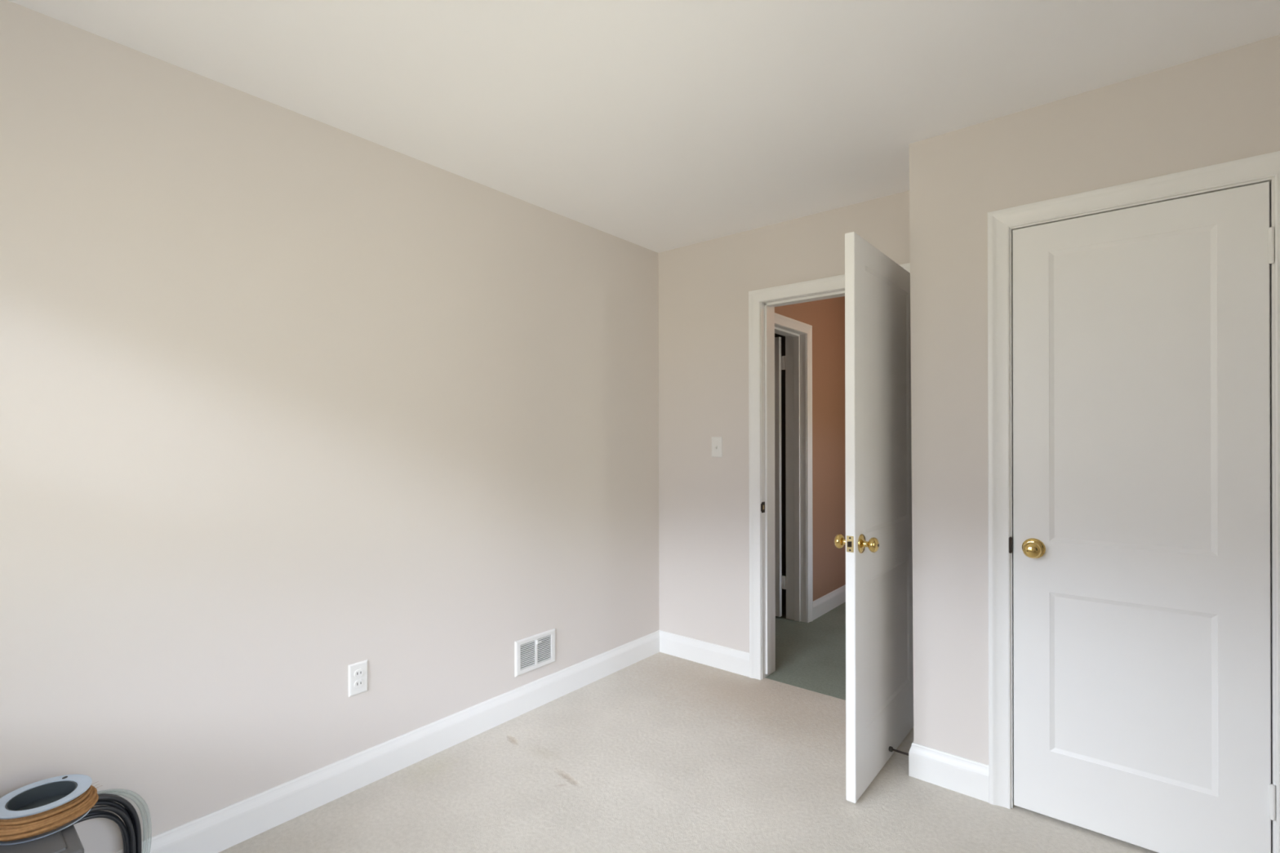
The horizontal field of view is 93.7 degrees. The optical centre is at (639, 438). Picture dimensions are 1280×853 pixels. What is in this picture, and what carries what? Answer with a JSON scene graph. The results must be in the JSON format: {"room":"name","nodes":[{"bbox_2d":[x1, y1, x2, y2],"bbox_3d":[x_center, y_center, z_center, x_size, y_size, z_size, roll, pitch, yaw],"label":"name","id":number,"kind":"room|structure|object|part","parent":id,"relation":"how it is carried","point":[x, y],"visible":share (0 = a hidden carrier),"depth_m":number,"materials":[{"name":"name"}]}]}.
{"room":"empty bedroom","nodes":[
{"label":"empty bedroom","id":0,"kind":"room"},
{"bbox_2d":[0,0,658,852],"bbox_3d":[-1.049,0.137,2.340,0.100,2.540,3.550,0,0,39],"label":"wall","id":1,"kind":"structure","parent":0,"point":[290,400],"depth_m":2.01,"materials":[{"name":"beige paint"}]},
{"bbox_2d":[348,659,368,697],"bbox_3d":[-1.053,0.900,2.246,0.010,0.118,0.072,0,0,39],"label":"electrical outlet","id":2,"kind":"object","parent":1,"relation":"attached to","point":[357,672],"visible":1,"depth_m":2.24,"materials":[{"name":"white plastic"}]},
{"bbox_2d":[354,668,363,678],"bbox_3d":[-1.052,0.880,2.245,0.004,0.028,0.034,0,0,39],"label":"receptacle","id":3,"kind":"object","parent":2,"relation":"attached to","point":[358,673],"depth_m":2.24,"materials":[{"name":"white plastic"}]},
{"bbox_2d":[354,679,363,688],"bbox_3d":[-1.052,0.919,2.245,0.004,0.028,0.034,0,0,39],"label":"receptacle","id":4,"kind":"object","parent":2,"relation":"attached to","point":[358,683],"depth_m":2.24,"materials":[{"name":"white plastic"}]},
{"bbox_2d":[113,630,659,852],"bbox_3d":[-0.970,1.243,2.342,0.015,0.127,3.450,0,0,39],"label":"baseboard","id":5,"kind":"structure","parent":1,"relation":"attached to","point":[223,828],"depth_m":2.29,"materials":[{"name":"white paint"}]},
{"bbox_2d":[514,628,555,676],"bbox_3d":[-0.501,1.039,2.912,0.020,0.165,0.253,0,0,39],"label":"air vent","id":6,"kind":"object","parent":1,"relation":"in","point":[533,652],"visible":1,"depth_m":2.90,"materials":[{"name":"white metal"}]},
{"bbox_2d":[8,0,1279,253],"bbox_3d":[0.827,-1.188,2.920,4.670,0.100,6.870,0,0,39],"label":"ceiling","id":7,"kind":"structure","parent":0,"point":[657,126],"depth_m":1.87,"materials":[{"name":"paint"}]},
{"bbox_2d":[218,573,1158,852],"bbox_3d":[0.824,1.352,3.005,4.550,0.100,6.750,0,0,39],"label":"floor","id":8,"kind":"structure","parent":0,"point":[661,753],"depth_m":2.23,"materials":[{"name":"beige carpet"}]},
{"bbox_2d":[0,824,84,852],"bbox_3d":[-1.461,1.107,1.295,0.305,0.401,0.348,0,0,39],"label":"storage tote","id":9,"kind":"object","parent":8,"relation":"on","point":[67,840],"visible":0.4,"depth_m":1.34,"materials":[{"name":"grey plastic"}]},
{"bbox_2d":[0,774,102,845],"bbox_3d":[-1.409,0.875,1.416,0.209,0.063,0.208,0,0,-20],"label":"spool","id":10,"kind":"object","parent":9,"relation":"on","point":[46,807],"visible":1,"depth_m":1.40,"materials":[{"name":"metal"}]},
{"bbox_2d":[73,793,142,852],"bbox_3d":[-1.496,1.135,1.590,0.064,0.344,0.270,0,0,39],"label":"cable coil","id":11,"kind":"object","parent":8,"relation":"on","point":[131,833],"visible":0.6,"depth_m":1.66,"materials":[{"name":"black rubber"}]},
{"bbox_2d":[116,788,151,852],"bbox_3d":[-1.520,1.141,1.618,0.026,0.333,0.323,0,0,39],"label":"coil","id":12,"kind":"object","parent":8,"relation":"on","point":[117,788],"visible":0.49,"depth_m":1.73,"materials":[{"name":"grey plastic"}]},
{"bbox_2d":[774,333,786,573],"bbox_3d":[0.526,0.133,4.961,1.613,2.540,2.500,0,0,39],"label":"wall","id":13,"kind":"structure","parent":0,"point":[783,338],"depth_m":5.75,"materials":[{"name":"grey paint"}]},
{"bbox_2d":[657,190,910,653],"bbox_3d":[1.425,0.131,2.700,3.470,2.540,0.143,0,0,39],"label":"wall","id":14,"kind":"structure","parent":0,"point":[704,287],"depth_m":3.41,"materials":[{"name":"beige paint"}]},
{"bbox_2d":[659,630,749,677],"bbox_3d":[0.358,1.240,3.474,0.634,0.127,0.015,0,0,39],"label":"baseboard","id":15,"kind":"structure","parent":14,"relation":"attached to","point":[733,660],"depth_m":3.45,"materials":[{"name":"white paint"}]},
{"bbox_2d":[711,436,722,457],"bbox_3d":[0.433,0.050,3.408,0.070,0.116,0.018,0,0,39],"label":"light switch","id":16,"kind":"object","parent":14,"relation":"attached to","point":[717,442],"visible":1,"depth_m":3.41,"materials":[{"name":"white plastic"}]},
{"bbox_2d":[748,262,910,679],"bbox_3d":[1.008,0.251,3.041,0.928,2.102,0.182,0,0,39],"label":"door frame","id":17,"kind":"structure","parent":14,"relation":"attached to","point":[762,303],"depth_m":3.25,"materials":[{"name":"white paint"}]},
{"bbox_3d":[0.623,0.252,3.252,0.065,2.102,0.020,0,0,39],"label":"casing","id":18,"kind":"part","parent":17,"relation":"part of","materials":[{"name":"white paint"}]},
{"bbox_3d":[0.665,0.375,3.249,0.006,0.058,0.038,0,0,39],"label":"strike plate","id":19,"kind":"part","parent":17,"relation":"part of","materials":[{"name":"brown metal"}]},
{"bbox_3d":[0.699,0.276,3.280,0.014,2.018,0.046,0,0,39],"label":"stop moulding","id":20,"kind":"part","parent":17,"relation":"part of","materials":[{"name":"white paint"}]},
{"bbox_3d":[0.999,-0.728,3.032,0.792,0.014,0.046,0,0,39],"label":"stop moulding","id":21,"kind":"part","parent":17,"relation":"part of","materials":[{"name":"white paint"}]},
{"bbox_3d":[0.954,-0.768,2.978,0.928,0.065,0.020,0,0,39],"label":"casing","id":22,"kind":"part","parent":17,"relation":"part of","materials":[{"name":"white paint"}]},
{"bbox_2d":[834,231,913,803],"bbox_3d":[0.990,0.280,2.425,0.157,2.018,0.792,0,0,39],"label":"door","id":23,"kind":"structure","parent":14,"relation":"in","point":[879,655],"depth_m":2.31,"materials":[{"name":"white paint"}]},
{"bbox_3d":[0.736,0.381,2.214,0.032,0.054,0.054,0,0,39],"label":"knob","id":24,"kind":"part","parent":23,"relation":"part of","materials":[{"name":"gold metal"}]},
{"bbox_3d":[0.745,0.376,2.128,0.025,0.057,0.004,0,0,39],"label":"latch plate","id":25,"kind":"part","parent":23,"relation":"part of","materials":[{"name":"gold metal"}]},
{"bbox_3d":[0.832,0.380,2.136,0.032,0.054,0.054,0,0,39],"label":"knob","id":26,"kind":"part","parent":23,"relation":"part of","materials":[{"name":"gold metal"}]},
{"bbox_2d":[774,296,845,600],"bbox_3d":[1.509,0.131,4.765,0.155,2.540,3.157,0,0,39],"label":"wall","id":27,"kind":"structure","parent":0,"point":[826,317],"depth_m":4.53,"materials":[{"name":"paint"}]},
{"bbox_2d":[774,337,786,617],"bbox_3d":[0.740,0.280,4.561,0.784,2.018,0.039,0,0,39],"label":"door","id":28,"kind":"structure","parent":27,"relation":"in","point":[780,361],"depth_m":4.33,"materials":[{"name":"white paint"}]},
{"bbox_2d":[774,312,813,622],"bbox_3d":[0.878,0.251,3.980,0.174,2.102,0.896,0,0,39],"label":"door frame","id":29,"kind":"structure","parent":27,"relation":"attached to","point":[798,335],"depth_m":4.25,"materials":[{"name":"white paint"}]},
{"bbox_3d":[0.880,0.284,3.978,0.040,2.037,0.762,0,0,39],"label":"stop moulding","id":30,"kind":"part","parent":29,"relation":"part of","materials":[{"name":"white paint"}]},
{"bbox_3d":[0.936,-0.768,3.931,0.020,0.065,0.896,0,0,39],"label":"casing","id":31,"kind":"part","parent":29,"relation":"part of","materials":[{"name":"white paint"}]},
{"bbox_3d":[1.201,0.250,4.252,0.020,2.102,0.065,0,0,39],"label":"casing","id":32,"kind":"part","parent":29,"relation":"part of","materials":[{"name":"white paint"}]},
{"bbox_2d":[813,584,845,620],"bbox_3d":[1.869,1.236,5.066,0.015,0.127,2.038,0,0,39],"label":"baseboard","id":33,"kind":"structure","parent":27,"relation":"attached to","point":[823,605],"depth_m":4.51,"materials":[{"name":"white paint"}]},
{"bbox_2d":[909,35,1279,764],"bbox_3d":[1.837,0.130,1.972,1.670,2.540,0.460,0,0,39],"label":"wall","id":34,"kind":"structure","parent":0,"point":[1222,107],"depth_m":2.18,"materials":[{"name":"beige paint"}]},
{"bbox_2d":[888,746,908,755],"bbox_3d":[1.034,1.246,2.380,0.088,0.026,0.026,0,0,39],"label":"door stop","id":35,"kind":"object","parent":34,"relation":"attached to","point":[891,748],"visible":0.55,"depth_m":2.39,"materials":[{"name":"brown metal"}]},
{"bbox_3d":[1.036,1.246,2.378,0.074,0.008,0.008,0,0,39],"label":"rod","id":36,"kind":"part","parent":35,"relation":"part of","materials":[{"name":"brown metal"}]},
{"bbox_2d":[908,741,988,802],"bbox_3d":[1.290,1.238,2.411,0.270,0.127,0.473,0,0,39],"label":"baseboard","id":37,"kind":"structure","parent":34,"relation":"attached to","point":[961,775],"depth_m":2.23,"materials":[{"name":"white paint"}]},
{"bbox_2d":[987,151,1279,852],"bbox_3d":[1.578,0.247,1.938,0.776,2.106,0.120,0,0,39],"label":"door frame","id":38,"kind":"structure","parent":34,"relation":"attached to","point":[1262,168],"depth_m":2.11,"materials":[{"name":"white paint"}]},
{"bbox_3d":[1.271,0.248,2.125,0.065,2.106,0.020,0,0,39],"label":"casing","id":39,"kind":"part","parent":38,"relation":"part of","materials":[{"name":"white paint"}]},
{"bbox_3d":[1.301,0.376,2.108,0.010,0.057,0.016,0,0,39],"label":"strike plate","id":40,"kind":"part","parent":38,"relation":"part of","materials":[{"name":"brown metal"}]},
{"bbox_3d":[1.544,-0.773,1.900,0.776,0.065,0.020,0,0,39],"label":"casing","id":41,"kind":"part","parent":38,"relation":"part of","materials":[{"name":"white paint"}]},
{"bbox_3d":[1.821,0.247,1.674,0.065,2.106,0.020,0,0,39],"label":"casing","id":42,"kind":"part","parent":38,"relation":"part of","materials":[{"name":"white paint"}]},
{"bbox_2d":[1012,181,1275,852],"bbox_3d":[1.547,0.279,1.894,0.636,2.019,0.096,0,0,39],"label":"door","id":43,"kind":"structure","parent":34,"relation":"in","point":[1141,334],"depth_m":1.88,"materials":[{"name":"white paint"}]},
{"bbox_3d":[1.328,0.380,2.033,0.054,0.054,0.032,0,0,39],"label":"knob","id":44,"kind":"part","parent":43,"relation":"part of","materials":[{"name":"gold metal"}]}
]}

